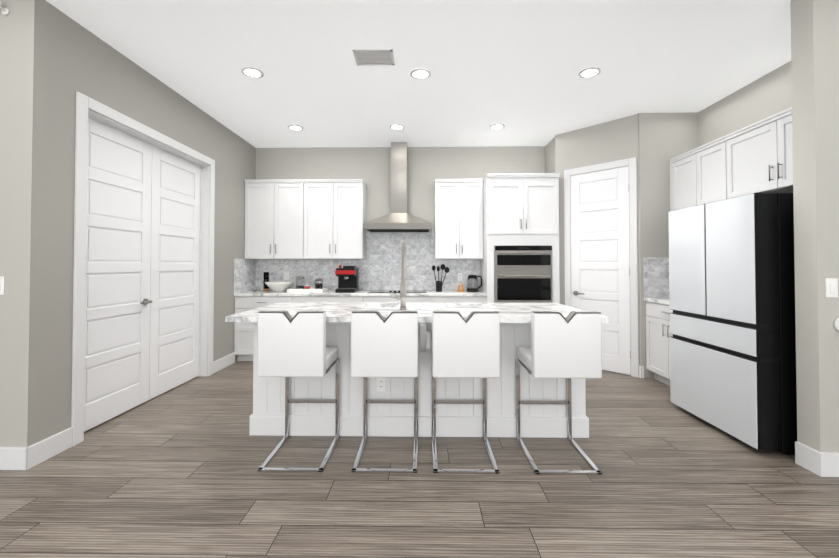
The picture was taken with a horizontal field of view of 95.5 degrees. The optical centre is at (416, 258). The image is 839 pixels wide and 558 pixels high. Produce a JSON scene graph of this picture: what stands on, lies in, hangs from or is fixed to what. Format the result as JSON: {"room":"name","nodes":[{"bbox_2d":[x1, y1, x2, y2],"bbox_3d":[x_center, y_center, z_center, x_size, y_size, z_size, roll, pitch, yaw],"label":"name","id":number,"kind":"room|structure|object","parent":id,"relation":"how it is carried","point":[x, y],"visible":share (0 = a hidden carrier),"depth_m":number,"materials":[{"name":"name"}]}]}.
{"room":"kitchen","nodes":[
{"label":"kitchen","id":0,"kind":"room"},
{"bbox_2d":[0,0,34,446],"bbox_3d":[-5.252,-0.212,2.581,5.570,3.090,0.200,0,-1,1],"label":"wall","id":1,"kind":"structure","parent":0,"point":[16,148],"depth_m":2.44,"materials":[{"name":"grey paint"}]},
{"bbox_2d":[0,276,4,294],"bbox_3d":[-2.689,0.171,2.426,0.118,0.118,0.011,0,-1,1],"label":"light switch","id":2,"kind":"object","parent":1,"relation":"attached to","point":[2,285],"visible":1,"depth_m":2.42,"materials":[{"name":"white plastic"}]},
{"bbox_2d":[0,0,9,14],"bbox_3d":[-2.656,-1.609,2.423,0.052,0.072,0.076,0,-1,1],"label":"sensor","id":3,"kind":"object","parent":1,"relation":"attached to","point":[5,11],"visible":1,"depth_m":2.45,"materials":[{"name":"white plastic"}]},
{"bbox_2d":[0,352,838,476],"bbox_3d":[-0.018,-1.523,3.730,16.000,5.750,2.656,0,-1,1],"label":"baseboard","id":4,"kind":"structure","parent":1,"relation":"attached to","point":[822,464],"depth_m":2.41,"materials":[{"name":"white wood"}]},
{"bbox_2d":[27,0,255,446],"bbox_3d":[-2.541,-0.186,4.162,0.200,3.090,3.449,0,-1,1],"label":"wall","id":5,"kind":"structure","parent":0,"point":[60,60],"depth_m":2.69,"materials":[{"name":"grey paint"}]},
{"bbox_2d":[84,118,151,431],"bbox_3d":[-2.533,0.116,3.231,0.097,2.433,0.801,0,-1,1],"label":"double door","id":6,"kind":"structure","parent":5,"relation":"in","point":[118,300],"depth_m":3.23,"materials":[{"name":"white paint"}]},
{"bbox_2d":[71,92,214,446],"bbox_3d":[-2.510,0.078,3.634,0.160,2.545,1.806,0,-1,1],"label":"door frame","id":7,"kind":"structure","parent":5,"relation":"attached to","point":[84,113],"depth_m":3.00,"materials":[{"name":"white wood"}]},
{"bbox_2d":[149,146,200,399],"bbox_3d":[-2.550,0.129,4.036,0.035,2.433,0.801,0,-1,1],"label":"double door","id":8,"kind":"structure","parent":5,"relation":"in","point":[175,271],"depth_m":3.98,"materials":[{"name":"white paint"}]},
{"bbox_2d":[256,146,544,230],"bbox_3d":[-0.260,-0.160,5.750,4.710,3.090,0.200,0,-1,1],"label":"wall","id":9,"kind":"structure","parent":0,"point":[371,167],"depth_m":5.67,"materials":[{"name":"grey paint"}]},
{"bbox_2d":[244,179,303,258],"bbox_3d":[-2.001,-0.554,5.492,0.829,1.110,0.381,0,-1,1],"label":"upper cabinet","id":10,"kind":"object","parent":9,"relation":"attached to","point":[274,218],"visible":0.9,"depth_m":5.34,"materials":[{"name":"white paint"}]},
{"bbox_2d":[303,179,365,258],"bbox_3d":[-1.170,-0.554,5.478,0.827,1.110,0.381,0,-1,1],"label":"upper cabinet","id":11,"kind":"object","parent":9,"relation":"attached to","point":[334,215],"visible":1,"depth_m":5.33,"materials":[{"name":"white paint"}]},
{"bbox_2d":[234,231,479,292],"bbox_3d":[-0.750,0.018,5.337,3.342,0.879,0.634,0,-1,1],"label":"tile backsplash","id":12,"kind":"structure","parent":9,"relation":"attached to","point":[379,266],"depth_m":5.64,"materials":[{"name":"stone"}]},
{"bbox_2d":[284,272,288,279],"bbox_3d":[-1.937,0.254,5.654,0.072,0.115,0.010,0,-1,1],"label":"outlet","id":13,"kind":"object","parent":12,"relation":"attached to","point":[286,275],"visible":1,"depth_m":5.65,"materials":[{"name":"white plastic"}]},
{"bbox_2d":[458,273,461,280],"bbox_3d":[0.633,0.263,5.612,0.072,0.115,0.010,0,-1,1],"label":"outlet","id":14,"kind":"object","parent":12,"relation":"attached to","point":[459,276],"visible":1,"depth_m":5.61,"materials":[{"name":"white plastic"}]},
{"bbox_2d":[364,142,430,231],"bbox_3d":[-0.261,-1.033,5.408,0.914,1.269,0.488,0,-1,1],"label":"range hood","id":15,"kind":"object","parent":9,"relation":"attached to","point":[398,218],"visible":1,"depth_m":5.41,"materials":[{"name":"silver metal"}]},
{"bbox_2d":[434,179,482,258],"bbox_3d":[0.588,-0.555,5.450,0.670,1.110,0.381,0,-1,1],"label":"upper cabinet","id":16,"kind":"object","parent":9,"relation":"attached to","point":[458,218],"visible":1,"depth_m":5.30,"materials":[{"name":"white paint"}]},
{"bbox_2d":[46,0,790,147],"bbox_3d":[-0.077,-1.818,0.082,16.000,0.120,12.300,0,-1,1],"label":"ceiling","id":17,"kind":"structure","parent":0,"point":[515,67],"depth_m":3.26,"materials":[{"name":"white paint"}]},
{"bbox_2d":[241,67,263,77],"bbox_3d":[-1.499,-1.697,3.474,0.190,0.009,0.190,0,-1,1],"label":"recessed light","id":18,"kind":"object","parent":17,"relation":"in","point":[252,72],"visible":1,"depth_m":3.47,"materials":[{"name":"white"}]},
{"bbox_2d":[288,125,302,130],"bbox_3d":[-1.550,-1.674,4.865,0.190,0.009,0.190,0,-1,1],"label":"recessed light","id":19,"kind":"object","parent":17,"relation":"in","point":[295,127],"visible":0.96,"depth_m":4.85,"materials":[{"name":"white plastic"}]},
{"bbox_2d":[352,49,394,65],"bbox_3d":[-0.361,-1.700,3.216,0.330,0.011,0.240,0,-1,1],"label":"ceiling vent","id":20,"kind":"object","parent":17,"relation":"in","point":[370,57],"visible":1,"depth_m":3.21,"materials":[{"name":"white metal"}]},
{"bbox_2d":[390,124,404,129],"bbox_3d":[-0.254,-1.674,4.844,0.190,0.009,0.190,0,-1,1],"label":"recessed light","id":21,"kind":"object","parent":17,"relation":"in","point":[397,127],"visible":1,"depth_m":4.84,"materials":[{"name":"white"}]},
{"bbox_2d":[410,68,430,78],"bbox_3d":[0.032,-1.696,3.500,0.190,0.009,0.190,0,-1,1],"label":"recessed light","id":22,"kind":"object","parent":17,"relation":"in","point":[420,73],"visible":1,"depth_m":3.48,"materials":[{"name":"white plastic"}]},
{"bbox_2d":[490,124,504,128],"bbox_3d":[1.015,-1.675,4.824,0.190,0.009,0.190,0,-1,1],"label":"recessed light","id":23,"kind":"object","parent":17,"relation":"in","point":[497,126],"visible":1,"depth_m":4.82,"materials":[{"name":"white plastic"}]},
{"bbox_2d":[578,67,600,77],"bbox_3d":[1.573,-1.697,3.474,0.190,0.009,0.190,0,-1,1],"label":"recessed light","id":24,"kind":"object","parent":17,"relation":"in","point":[589,72],"visible":1,"depth_m":3.47,"materials":[{"name":"white"}]},
{"bbox_2d":[0,361,838,557],"bbox_3d":[-0.077,1.341,0.030,16.000,0.100,12.300,0,-1,1],"label":"floor","id":25,"kind":"structure","parent":0,"point":[173,473],"depth_m":2.15,"materials":[{"name":"brown wood"}]},
{"bbox_2d":[234,298,297,360],"bbox_3d":[-2.005,0.939,5.349,0.826,0.880,0.618,0,-1,1],"label":"base cabinet","id":26,"kind":"object","parent":25,"relation":"on","point":[244,331],"depth_m":5.05,"materials":[{"name":"white paint"}]},
{"bbox_2d":[234,290,485,297],"bbox_3d":[-0.749,0.478,5.328,3.342,0.039,0.635,0,-1,1],"label":"countertop","id":27,"kind":"structure","parent":26,"relation":"on","point":[259,293],"depth_m":5.03,"materials":[{"name":"white stone"}]},
{"bbox_2d":[263,272,268,290],"bbox_3d":[-2.150,0.324,5.432,0.080,0.270,0.080,0,-1,1],"label":"jar","id":28,"kind":"object","parent":27,"relation":"on","point":[265,279],"visible":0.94,"depth_m":5.40,"materials":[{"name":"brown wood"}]},
{"bbox_2d":[265,281,292,291],"bbox_3d":[-1.936,0.390,5.348,0.380,0.135,0.380,0,-1,1],"label":"bowl","id":29,"kind":"object","parent":27,"relation":"on","point":[278,286],"visible":1,"depth_m":5.24,"materials":[{"name":"white ceramic"}]},
{"bbox_2d":[287,288,327,292],"bbox_3d":[-1.512,0.432,5.280,0.480,0.050,0.300,0,-1,1],"label":"tray","id":30,"kind":"object","parent":27,"relation":"on","point":[295,290],"visible":1,"depth_m":5.13,"materials":[{"name":"white ceramic"}]},
{"bbox_2d":[296,275,304,288],"bbox_3d":[-1.632,0.338,5.324,0.120,0.215,0.120,0,-1,1],"label":"jar","id":31,"kind":"object","parent":30,"relation":"on","point":[300,281],"visible":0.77,"depth_m":5.28,"materials":[{"name":"clear glass"}]},
{"bbox_2d":[315,278,322,288],"bbox_3d":[-1.372,0.352,5.319,0.110,0.185,0.110,0,-1,1],"label":"jar","id":32,"kind":"object","parent":30,"relation":"on","point":[318,283],"visible":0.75,"depth_m":5.28,"materials":[{"name":"clear glass"}]},
{"bbox_2d":[335,265,358,292],"bbox_3d":[-0.972,0.272,5.298,0.270,0.370,0.371,0,-1,1],"label":"coffee machine","id":33,"kind":"object","parent":27,"relation":"on","point":[348,279],"visible":1,"depth_m":5.30,"materials":[{"name":"black plastic"}]},
{"bbox_2d":[366,290,425,293],"bbox_3d":[-0.262,0.443,5.320,0.780,0.029,0.500,0,-1,1],"label":"cooktop","id":34,"kind":"object","parent":27,"relation":"in","point":[367,291],"depth_m":5.09,"materials":[{"name":"silver metal"}]},
{"bbox_2d":[432,264,448,291],"bbox_3d":[0.330,0.264,5.343,0.248,0.387,0.090,0,-1,1],"label":"utensil crock","id":35,"kind":"object","parent":27,"relation":"on","point":[439,284],"visible":1,"depth_m":5.32,"materials":[{"name":"black plastic"}]},
{"bbox_2d":[457,284,464,291],"bbox_3d":[0.608,0.406,5.306,0.100,0.103,0.060,0,-1,1],"label":"mill","id":36,"kind":"object","parent":27,"relation":"on","point":[462,288],"visible":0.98,"depth_m":5.29,"materials":[{"name":"brown wood"}]},
{"bbox_2d":[466,275,481,291],"bbox_3d":[0.800,0.340,5.314,0.223,0.235,0.170,0,-1,1],"label":"kettle","id":37,"kind":"object","parent":27,"relation":"on","point":[472,283],"visible":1,"depth_m":5.25,"materials":[{"name":"clear glass"}]},
{"bbox_2d":[257,311,339,471],"bbox_3d":[-0.790,0.835,2.629,0.420,0.998,0.495,0,-1,1],"label":"bar stool","id":38,"kind":"object","parent":25,"relation":"on","point":[289,346],"visible":1,"depth_m":2.39,"materials":[{"name":"white leather"}]},
{"bbox_2d":[298,298,361,301],"bbox_3d":[-1.181,0.939,5.336,0.940,0.880,0.618,0,-1,1],"label":"base cabinet","id":39,"kind":"object","parent":25,"relation":"on","point":[299,299],"depth_m":5.03,"materials":[{"name":"white paint"}]},
{"bbox_2d":[351,311,417,472],"bbox_3d":[-0.201,0.835,2.619,0.420,0.998,0.495,0,-1,1],"label":"bar stool","id":40,"kind":"object","parent":25,"relation":"on","point":[381,346],"visible":1,"depth_m":2.38,"materials":[{"name":"white leather"}]},
{"bbox_2d":[362,298,437,301],"bbox_3d":[-0.261,0.938,5.321,1.018,0.880,0.618,0,-1,1],"label":"base cabinet","id":41,"kind":"object","parent":25,"relation":"on","point":[363,299],"depth_m":5.02,"materials":[{"name":"white paint"}]},
{"bbox_2d":[249,322,588,437],"bbox_3d":[0.012,0.898,3.183,2.556,0.890,0.960,0,-1,1],"label":"kitchen island","id":42,"kind":"object","parent":25,"relation":"on","point":[267,417],"depth_m":2.88,"materials":[{"name":"white paint"}]},
{"bbox_2d":[225,302,608,321],"bbox_3d":[-0.003,0.433,3.178,2.676,0.040,1.035,0,-1,1],"label":"island countertop","id":43,"kind":"structure","parent":42,"relation":"on","point":[335,311],"depth_m":3.10,"materials":[{"name":"white stone"}]},
{"bbox_2d":[391,242,407,309],"bbox_3d":[-0.148,0.134,3.201,0.137,0.557,0.231,0,-1,1],"label":"faucet","id":44,"kind":"object","parent":43,"relation":"on","point":[402,296],"visible":1,"depth_m":3.10,"materials":[{"name":"silver metal"}]},
{"bbox_2d":[438,294,486,302],"bbox_3d":[0.555,0.938,5.308,0.734,0.880,0.618,0,-1,1],"label":"base cabinet","id":45,"kind":"object","parent":25,"relation":"on","point":[481,300],"depth_m":5.00,"materials":[{"name":"white paint"}]},
{"bbox_2d":[432,311,499,473],"bbox_3d":[0.310,0.835,2.611,0.420,0.998,0.495,0,-1,1],"label":"bar stool","id":46,"kind":"object","parent":25,"relation":"on","point":[468,346],"visible":1,"depth_m":2.37,"materials":[{"name":"white leather"}]},
{"bbox_2d":[480,173,559,303],"bbox_3d":[1.397,0.133,5.280,0.946,2.490,0.671,0,-1,1],"label":"tall cabinet","id":47,"kind":"object","parent":25,"relation":"on","point":[520,209],"visible":0.56,"depth_m":5.00,"materials":[{"name":"white paint"}]},
{"bbox_2d":[494,246,551,302],"bbox_3d":[1.395,0.205,5.098,0.754,0.754,0.377,0,-1,1],"label":"double wall oven","id":48,"kind":"object","parent":47,"relation":"in","point":[522,274],"visible":0.98,"depth_m":4.96,"materials":[{"name":"silver metal"}]},
{"bbox_2d":[516,311,601,474],"bbox_3d":[0.939,0.835,2.600,0.420,0.998,0.495,0,-1,1],"label":"bar stool","id":49,"kind":"object","parent":25,"relation":"on","point":[569,347],"visible":1,"depth_m":2.36,"materials":[{"name":"white leather"}]},
{"bbox_2d":[644,298,672,385],"bbox_3d":[2.899,0.896,3.949,0.651,0.920,0.798,0,-1,1],"label":"base cabinet","id":50,"kind":"object","parent":25,"relation":"on","point":[658,333],"visible":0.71,"depth_m":4.14,"materials":[{"name":"white paint"}]},
{"bbox_2d":[668,193,796,454],"bbox_3d":[2.739,0.448,3.035,0.865,1.785,0.910,0,-1,1],"label":"fridge","id":51,"kind":"object","parent":25,"relation":"on","point":[732,317],"visible":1,"depth_m":2.74,"materials":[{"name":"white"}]},
{"bbox_2d":[545,137,555,172],"bbox_3d":[1.991,-0.164,5.463,0.200,3.090,0.700,0,-1,1],"label":"wall","id":52,"kind":"structure","parent":0,"point":[550,161],"depth_m":5.39,"materials":[{"name":"grey paint"}]},
{"bbox_2d":[555,114,639,375],"bbox_3d":[2.290,-0.175,4.806,0.160,3.090,1.045,1,-1,-44],"label":"wall","id":53,"kind":"structure","parent":0,"point":[611,141],"depth_m":4.79,"materials":[{"name":"grey paint"}]},
{"bbox_2d":[570,166,630,374],"bbox_3d":[2.248,0.134,4.710,0.504,2.444,0.512,0,-1,1],"label":"pantry door","id":54,"kind":"structure","parent":53,"relation":"in","point":[600,254],"depth_m":4.65,"materials":[{"name":"white paint"}]},
{"bbox_2d":[564,157,638,376],"bbox_3d":[2.248,0.096,4.712,0.023,2.545,0.866,1,-1,-44],"label":"door frame","id":55,"kind":"structure","parent":53,"relation":"attached to","point":[631,163],"depth_m":4.44,"materials":[{"name":"white wood"}]},
{"bbox_2d":[639,365,643,377],"bbox_3d":[2.233,1.299,4.714,0.016,0.140,1.025,1,-1,-44],"label":"baseboard","id":56,"kind":"structure","parent":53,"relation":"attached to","point":[640,371],"depth_m":4.36,"materials":[{"name":"white wood"}]},
{"bbox_2d":[638,112,697,377],"bbox_3d":[3.000,-0.181,4.467,0.870,3.090,0.200,0,-1,1],"label":"wall","id":57,"kind":"structure","parent":0,"point":[664,139],"depth_m":4.38,"materials":[{"name":"grey paint"}]},
{"bbox_2d":[644,257,668,297],"bbox_3d":[2.909,0.206,3.966,0.634,0.459,0.789,0,-1,1],"label":"tile backsplash","id":58,"kind":"structure","parent":57,"relation":"attached to","point":[656,277],"depth_m":4.35,"materials":[{"name":"stone"}]},
{"bbox_2d":[698,61,791,146],"bbox_3d":[3.319,-0.197,3.504,0.200,3.090,2.115,0,-1,1],"label":"wall","id":59,"kind":"structure","parent":0,"point":[764,96],"depth_m":3.70,"materials":[{"name":"grey paint"}]},
{"bbox_2d":[670,136,726,210],"bbox_3d":[3.040,-0.840,3.919,0.368,0.590,0.765,0,-1,1],"label":"upper cabinet","id":60,"kind":"object","parent":59,"relation":"attached to","point":[699,175],"visible":0.62,"depth_m":3.86,"materials":[{"name":"white paint"}]},
{"bbox_2d":[724,107,792,198],"bbox_3d":[3.019,-0.855,3.025,0.381,0.590,1.018,0,-1,1],"label":"upper cabinet","id":61,"kind":"object","parent":59,"relation":"attached to","point":[759,156],"visible":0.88,"depth_m":3.17,"materials":[{"name":"white paint"}]},
{"bbox_2d":[790,0,838,452],"bbox_3d":[5.221,-0.215,2.393,5.480,3.090,0.145,0,-1,1],"label":"wall","id":62,"kind":"structure","parent":0,"point":[815,72],"depth_m":2.38,"materials":[{"name":"grey paint"}]},
{"bbox_2d":[825,278,837,297],"bbox_3d":[2.560,0.179,2.351,0.072,0.118,0.011,0,-1,1],"label":"light switch","id":63,"kind":"object","parent":62,"relation":"attached to","point":[831,287],"visible":1,"depth_m":2.35,"materials":[{"name":"white plastic"}]},
{"bbox_2d":[833,317,838,331],"bbox_3d":[2.897,0.195,2.297,0.660,0.512,0.106,0,-1,1],"label":"wall-mounted handrail","id":64,"kind":"object","parent":62,"relation":"attached to","point":[836,324],"visible":1,"depth_m":2.34,"materials":[{"name":"white"}]}
]}

